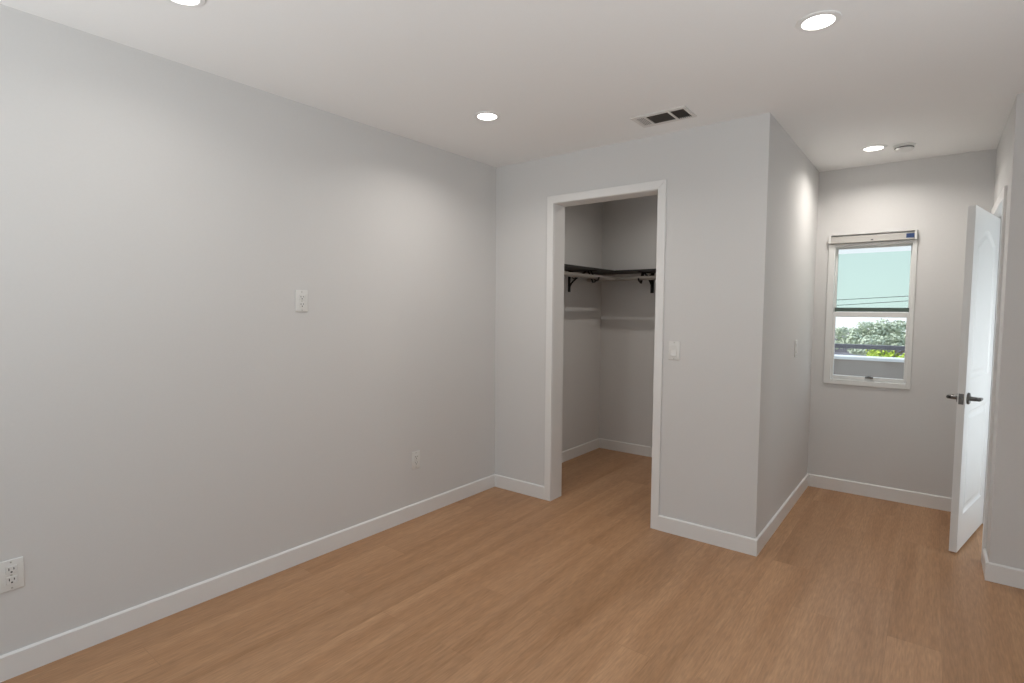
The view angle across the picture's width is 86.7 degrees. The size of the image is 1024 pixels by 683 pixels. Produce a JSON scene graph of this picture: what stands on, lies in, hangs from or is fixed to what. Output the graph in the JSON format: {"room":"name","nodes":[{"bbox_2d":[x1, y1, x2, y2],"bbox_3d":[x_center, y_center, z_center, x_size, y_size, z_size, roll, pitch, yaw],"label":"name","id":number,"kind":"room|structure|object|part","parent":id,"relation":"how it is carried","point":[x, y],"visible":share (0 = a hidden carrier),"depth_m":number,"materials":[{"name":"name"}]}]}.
{"room":"empty bedroom","nodes":[
{"label":"empty bedroom","id":0,"kind":"room"},
{"bbox_2d":[0,4,495,655],"bbox_3d":[-1.469,-0.005,2.530,0.120,2.440,4.486,3,4,38],"label":"wall","id":1,"kind":"structure","parent":0,"point":[171,420],"depth_m":2.49,"materials":[{"name":"paint"}]},
{"bbox_2d":[0,556,24,592],"bbox_3d":[-1.846,0.861,1.999,0.009,0.115,0.070,3,4,38],"label":"wall outlet","id":2,"kind":"object","parent":1,"relation":"attached to","point":[11,571],"visible":1,"depth_m":2.00,"materials":[{"name":"white plastic"}]},
{"bbox_2d":[5,565,17,574],"bbox_3d":[-1.844,0.841,1.996,0.003,0.029,0.033,3,4,38],"label":"receptacle","id":3,"kind":"object","parent":2,"relation":"attached to","point":[9,569],"depth_m":2.00,"materials":[{"name":"white plastic"}]},
{"bbox_2d":[6,575,17,585],"bbox_3d":[-1.844,0.880,1.999,0.003,0.029,0.033,3,4,38],"label":"receptacle","id":4,"kind":"object","parent":2,"relation":"attached to","point":[11,580],"depth_m":2.00,"materials":[{"name":"white plastic"}]},
{"bbox_2d":[0,474,494,682],"bbox_3d":[-1.436,1.169,2.545,0.012,0.095,4.250,3,4,38],"label":"baseboard","id":5,"kind":"structure","parent":1,"relation":"attached to","point":[17,662],"depth_m":2.53,"materials":[{"name":"white paint"}]},
{"bbox_2d":[295,290,307,311],"bbox_3d":[-1.113,-0.214,2.869,0.009,0.115,0.070,3,4,38],"label":"wall outlet","id":6,"kind":"object","parent":1,"relation":"attached to","point":[301,296],"visible":1,"depth_m":2.87,"materials":[{"name":"white plastic"}]},
{"bbox_2d":[299,302,304,307],"bbox_3d":[-1.111,-0.195,2.869,0.003,0.029,0.033,3,4,38],"label":"receptacle","id":7,"kind":"object","parent":6,"relation":"attached to","point":[301,304],"depth_m":2.87,"materials":[{"name":"white plastic"}]},
{"bbox_2d":[299,295,304,299],"bbox_3d":[-1.111,-0.234,2.867,0.003,0.029,0.033,3,4,38],"label":"receptacle","id":8,"kind":"object","parent":6,"relation":"attached to","point":[301,297],"depth_m":2.87,"materials":[{"name":"white plastic"}]},
{"bbox_2d":[412,450,419,469],"bbox_3d":[-0.630,0.777,3.558,0.009,0.115,0.070,3,4,38],"label":"wall outlet","id":9,"kind":"object","parent":1,"relation":"attached to","point":[415,455],"visible":1,"depth_m":3.56,"materials":[{"name":"white plastic"}]},
{"bbox_2d":[0,0,1023,171],"bbox_3d":[0.622,-1.247,1.833,4.170,0.150,6.062,3,4,38],"label":"ceiling","id":10,"kind":"structure","parent":0,"point":[943,77],"depth_m":2.33,"materials":[{"name":"paint"}]},
{"bbox_2d":[167,0,205,7],"bbox_3d":[-1.129,-1.181,1.851,0.148,0.007,0.148,3,4,38],"label":"recessed light","id":11,"kind":"object","parent":10,"relation":"in","point":[186,3],"visible":1,"depth_m":1.89,"materials":[{"name":"white paint"}]},
{"bbox_2d":[174,0,198,3],"bbox_3d":[-1.129,-1.183,1.851,0.107,0.002,0.107,3,4,38],"label":"diffuser","id":12,"kind":"object","parent":11,"relation":"attached to","point":[175,1],"depth_m":1.89,"materials":[{"name":"white plastic"}]},
{"bbox_2d":[474,111,500,120],"bbox_3d":[-0.137,-1.242,2.992,0.148,0.007,0.148,3,4,38],"label":"recessed light","id":13,"kind":"object","parent":10,"relation":"in","point":[482,115],"visible":1,"depth_m":2.98,"materials":[{"name":"white paint"}]},
{"bbox_2d":[478,113,496,119],"bbox_3d":[-0.137,-1.244,2.992,0.107,0.002,0.107,3,4,38],"label":"diffuser","id":14,"kind":"object","parent":13,"relation":"attached to","point":[481,116],"depth_m":3.00,"materials":[{"name":"white plastic"}]},
{"bbox_2d":[630,105,696,127],"bbox_3d":[0.834,-1.234,2.987,0.308,0.010,0.184,3,4,38],"label":"ceiling vent","id":15,"kind":"object","parent":10,"relation":"in","point":[682,112],"visible":1,"depth_m":2.97,"materials":[{"name":"metal"}]},
{"bbox_2d":[796,10,841,31],"bbox_3d":[1.125,-1.174,1.991,0.148,0.007,0.148,3,4,38],"label":"recessed light","id":16,"kind":"object","parent":10,"relation":"in","point":[819,20],"visible":1,"depth_m":1.98,"materials":[{"name":"white paint"}]},
{"bbox_2d":[802,15,834,28],"bbox_3d":[1.125,-1.176,1.991,0.107,0.002,0.107,3,4,38],"label":"diffuser","id":17,"kind":"object","parent":16,"relation":"attached to","point":[808,21],"depth_m":1.99,"materials":[{"name":"white plastic"}]},
{"bbox_2d":[860,144,886,151],"bbox_3d":[2.354,-1.257,3.529,0.148,0.007,0.148,3,4,38],"label":"recessed light","id":18,"kind":"object","parent":10,"relation":"in","point":[870,148],"visible":1,"depth_m":3.52,"materials":[{"name":"white paint"}]},
{"bbox_2d":[864,146,882,150],"bbox_3d":[2.354,-1.259,3.529,0.107,0.002,0.107,3,4,38],"label":"diffuser","id":19,"kind":"object","parent":18,"relation":"attached to","point":[868,148],"depth_m":3.53,"materials":[{"name":"white plastic"}]},
{"bbox_2d":[893,143,915,152],"bbox_3d":[2.513,-1.236,3.473,0.120,0.040,0.120,3,4,38],"label":"smoke detector","id":20,"kind":"object","parent":10,"relation":"attached to","point":[903,147],"visible":1,"depth_m":3.44,"materials":[{"name":"white plastic"}]},
{"bbox_2d":[1,448,1023,682],"bbox_3d":[0.604,1.324,1.986,4.170,0.120,6.062,3,4,38],"label":"floor","id":21,"kind":"structure","parent":0,"point":[494,584],"depth_m":2.49,"materials":[{"name":"brown wood"}]},
{"bbox_2d":[562,202,602,451],"bbox_3d":[0.370,-0.130,4.848,0.170,2.440,1.436,3,4,38],"label":"wall","id":22,"kind":"structure","parent":0,"point":[583,223],"depth_m":5.08,"materials":[{"name":"paint"}]},
{"bbox_2d":[568,270,599,291],"bbox_3d":[0.633,-0.530,4.768,0.313,0.185,0.032,3,4,38],"label":"shelf bracket","id":23,"kind":"object","parent":22,"relation":"attached to","point":[584,272],"visible":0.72,"depth_m":4.81,"materials":[{"name":"black metal"}]},
{"bbox_3d":[0.514,-0.536,4.861,0.008,0.184,0.032,3,4,38],"label":"wall leg","id":24,"kind":"part","parent":23,"relation":"part of","materials":[{"name":"black metal"}]},
{"bbox_2d":[564,272,614,280],"bbox_3d":[0.569,-0.545,4.483,0.037,0.037,1.141,3,4,38],"label":"closet rod","id":25,"kind":"object","parent":23,"relation":"on","point":[568,274],"visible":0.66,"depth_m":4.55,"materials":[{"name":"metal"}]},
{"bbox_2d":[564,264,625,274],"bbox_3d":[0.555,-0.626,4.677,0.290,0.016,1.436,3,4,38],"label":"closet shelf","id":26,"kind":"object","parent":22,"relation":"attached to","point":[567,267],"visible":0.31,"depth_m":4.74,"materials":[{"name":"wood"}]},
{"bbox_2d":[562,438,651,462],"bbox_3d":[1.119,1.080,4.330,1.748,0.095,1.436,3,4,38],"label":"baseboard","id":27,"kind":"structure","parent":22,"relation":"attached to","point":[631,448],"depth_m":5.20,"materials":[{"name":"white paint"}]},
{"bbox_2d":[495,113,775,538],"bbox_3d":[0.667,-0.056,3.622,1.908,2.440,0.136,3,4,38],"label":"wall","id":28,"kind":"structure","parent":0,"point":[719,176],"depth_m":3.22,"materials":[{"name":"paint"}]},
{"bbox_2d":[544,179,666,529],"bbox_3d":[0.626,0.081,3.654,0.865,2.164,0.148,3,4,38],"label":"trim","id":29,"kind":"structure","parent":28,"relation":"attached to","point":[556,205],"depth_m":3.80,"materials":[{"name":"white paint"}]},
{"bbox_2d":[495,474,757,556],"bbox_3d":[0.623,1.119,3.626,1.908,0.095,0.012,3,4,38],"label":"baseboard","id":30,"kind":"structure","parent":28,"relation":"attached to","point":[743,544],"depth_m":3.27,"materials":[{"name":"white paint"}]},
{"bbox_2d":[668,341,679,359],"bbox_3d":[0.982,0.055,3.288,0.070,0.115,0.012,3,4,38],"label":"light switch","id":31,"kind":"object","parent":28,"relation":"attached to","point":[674,346],"visible":1,"depth_m":3.28,"materials":[{"name":"white plastic"}]},
{"bbox_2d":[762,120,818,529],"bbox_3d":[1.859,-0.051,3.691,0.110,2.440,1.436,3,4,38],"label":"wall","id":32,"kind":"structure","parent":0,"point":[796,179],"depth_m":3.52,"materials":[{"name":"paint"}]},
{"bbox_2d":[756,473,808,555],"bbox_3d":[1.858,1.124,3.669,0.012,0.095,1.572,3,4,38],"label":"baseboard","id":33,"kind":"structure","parent":32,"relation":"attached to","point":[773,524],"depth_m":3.51,"materials":[{"name":"white paint"}]},
{"bbox_2d":[794,340,797,356],"bbox_3d":[1.946,0.047,3.709,0.012,0.115,0.070,3,4,38],"label":"light switch","id":34,"kind":"object","parent":32,"relation":"attached to","point":[796,341],"visible":1,"depth_m":3.69,"materials":[{"name":"white plastic"}]},
{"bbox_2d":[599,149,995,497],"bbox_3d":[2.429,-0.080,4.239,4.170,2.440,0.130,3,4,38],"label":"wall","id":35,"kind":"structure","parent":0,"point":[903,439],"depth_m":3.98,"materials":[{"name":"paint"}]},
{"bbox_2d":[615,269,655,273],"bbox_3d":[1.596,-0.614,4.593,1.458,0.016,0.290,3,4,38],"label":"closet shelf","id":36,"kind":"object","parent":35,"relation":"attached to","point":[636,270],"visible":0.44,"depth_m":4.84,"materials":[{"name":"wood"}]},
{"bbox_2d":[638,271,653,292],"bbox_3d":[1.204,-0.533,4.891,0.032,0.185,0.313,3,4,38],"label":"shelf bracket","id":37,"kind":"object","parent":35,"relation":"attached to","point":[651,282],"visible":0.79,"depth_m":4.97,"materials":[{"name":"black metal"}]},
{"bbox_2d":[587,276,655,281],"bbox_3d":[1.405,-0.545,4.577,1.736,0.037,0.037,3,4,38],"label":"closet rod","id":38,"kind":"object","parent":37,"relation":"on","point":[628,278],"visible":0.26,"depth_m":4.83,"materials":[{"name":"metal"}]},
{"bbox_3d":[1.297,-0.539,5.009,0.032,0.184,0.008,3,4,38],"label":"wall leg","id":39,"kind":"part","parent":37,"relation":"part of","materials":[{"name":"black metal"}]},
{"bbox_2d":[823,231,917,389],"bbox_3d":[2.649,-0.231,4.023,0.543,1.126,0.097,3,4,38],"label":"window","id":40,"kind":"structure","parent":35,"relation":"attached to","point":[832,311],"depth_m":4.02,"materials":[{"name":"white plastic"}]},
{"bbox_3d":[2.646,0.037,4.021,0.470,0.510,0.028,3,4,38],"label":"sash","id":41,"kind":"part","parent":40,"relation":"part of","materials":[{"name":"white plastic"}]},
{"bbox_3d":[2.668,-0.236,4.031,0.462,0.031,0.030,3,4,38],"label":"rail","id":42,"kind":"part","parent":40,"relation":"part of","materials":[{"name":"white plastic"}]},
{"bbox_2d":[829,230,917,244],"bbox_3d":[2.629,-0.757,3.962,0.537,0.061,0.070,3,4,38],"label":"blind headrail","id":43,"kind":"object","parent":40,"relation":"attached to","point":[911,235],"visible":1,"depth_m":3.93,"materials":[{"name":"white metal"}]},
{"bbox_3d":[2.672,-0.460,4.022,0.470,0.488,0.030,3,4,38],"label":"sash","id":44,"kind":"part","parent":40,"relation":"part of","materials":[{"name":"clear glass"}]},
{"bbox_2d":[808,474,951,511],"bbox_3d":[2.737,1.112,3.973,1.003,0.095,0.012,3,4,38],"label":"baseboard","id":45,"kind":"structure","parent":35,"relation":"attached to","point":[852,487],"depth_m":3.98,"materials":[{"name":"white paint"}]},
{"bbox_2d":[834,355,903,378],"bbox_3d":[3.350,0.660,5.418,5.000,1.035,0.200,3,4,38],"label":"wall","id":46,"kind":"structure","parent":0,"point":[850,365],"depth_m":5.22,"materials":[{"name":"paint"}]},
{"bbox_2d":[835,343,904,350],"bbox_3d":[3.329,0.085,5.352,5.000,0.120,0.050,3,4,38],"label":"balcony railing","id":47,"kind":"object","parent":46,"relation":"on","point":[852,346],"visible":0.16,"depth_m":5.22,"materials":[{"name":"grey metal"}]},
{"bbox_2d":[986,93,1023,567],"bbox_3d":[2.841,-0.011,3.129,0.100,2.440,1.118,3,4,38],"label":"wall","id":48,"kind":"structure","parent":0,"point":[1008,423],"depth_m":2.72,"materials":[{"name":"paint"}]},
{"bbox_2d":[946,205,1000,552],"bbox_3d":[2.788,0.214,3.258,0.720,1.950,0.161,-2,4,-40],"label":"door","id":49,"kind":"structure","parent":48,"relation":"in","point":[972,398],"depth_m":3.16,"materials":[{"name":"white paint"}]},
{"bbox_3d":[2.557,0.318,3.135,0.123,0.066,0.063,-2,4,-40],"label":"lever handle","id":50,"kind":"part","parent":49,"relation":"part of","materials":[{"name":"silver metal"}]},
{"bbox_3d":[2.515,0.324,3.037,0.011,0.060,0.023,-2,4,-40],"label":"latch plate","id":51,"kind":"part","parent":49,"relation":"part of","materials":[{"name":"silver metal"}]},
{"bbox_3d":[2.610,0.323,3.053,0.099,0.066,0.063,-2,4,-40],"label":"lever handle","id":52,"kind":"part","parent":49,"relation":"part of","materials":[{"name":"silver metal"}]},
{"bbox_2d":[981,185,1007,563],"bbox_3d":[2.869,0.187,3.189,0.113,2.038,0.827,3,4,38],"label":"trim","id":53,"kind":"structure","parent":48,"relation":"attached to","point":[999,208],"depth_m":2.91,"materials":[{"name":"white paint"}]},
{"bbox_2d":[1015,437,1023,569],"bbox_3d":[2.933,0.032,2.413,0.927,2.440,0.100,3,4,38],"label":"wall","id":54,"kind":"structure","parent":0,"point":[1019,564],"depth_m":2.70,"materials":[{"name":"paint"}]},
{"bbox_2d":[982,548,1023,588],"bbox_3d":[2.909,1.198,2.552,1.039,0.095,0.213,3,4,38],"label":"baseboard","id":55,"kind":"structure","parent":54,"relation":"attached to","point":[993,572],"depth_m":2.75,"materials":[{"name":"white paint"}]},
{"label":"outside","id":56,"kind":"structure","parent":0,"visible":0},
{"bbox_3d":[44.315,1.329,61.451,120.000,0.200,135.228,3,4,38],"label":"ground","id":57,"kind":"structure","parent":56,"visible":0},
{"bbox_2d":[834,336,904,356],"bbox_3d":[17.778,1.289,30.882,7.600,3.150,4.800,3,4,38],"label":"house","id":58,"kind":"structure","parent":57,"relation":"on","point":[843,351],"depth_m":28.28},
{"bbox_2d":[835,318,905,356],"bbox_3d":[16.036,1.153,23.330,4.147,4.308,3.859,3,4,38],"label":"tree","id":59,"kind":"object","parent":57,"relation":"on","point":[890,335],"visible":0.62,"depth_m":22.90,"materials":[{"name":"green plant"}]},
{"bbox_2d":[864,349,904,357],"bbox_3d":[8.890,2.004,12.517,1.857,3.789,1.353,3,4,38],"label":"bush","id":60,"kind":"object","parent":57,"relation":"on","point":[872,351],"visible":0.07,"depth_m":12.67,"materials":[{"name":"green plant"}]},
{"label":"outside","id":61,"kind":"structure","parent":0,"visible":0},
{"bbox_2d":[841,296,905,299],"bbox_3d":[12.165,-1.585,19.872,18.001,1.038,0.019,3,4,38],"label":"overhead wire","id":62,"kind":"object","parent":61,"point":[896,296],"visible":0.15,"depth_m":19.31,"materials":[{"name":"black metal"}]},
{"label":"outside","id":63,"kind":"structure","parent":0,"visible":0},
{"bbox_2d":[837,301,901,305],"bbox_3d":[12.778,-1.451,20.671,18.001,1.341,0.019,3,4,38],"label":"overhead wire","id":64,"kind":"object","parent":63,"point":[894,301],"visible":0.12,"depth_m":20.23,"materials":[{"name":"black metal"}]}
]}

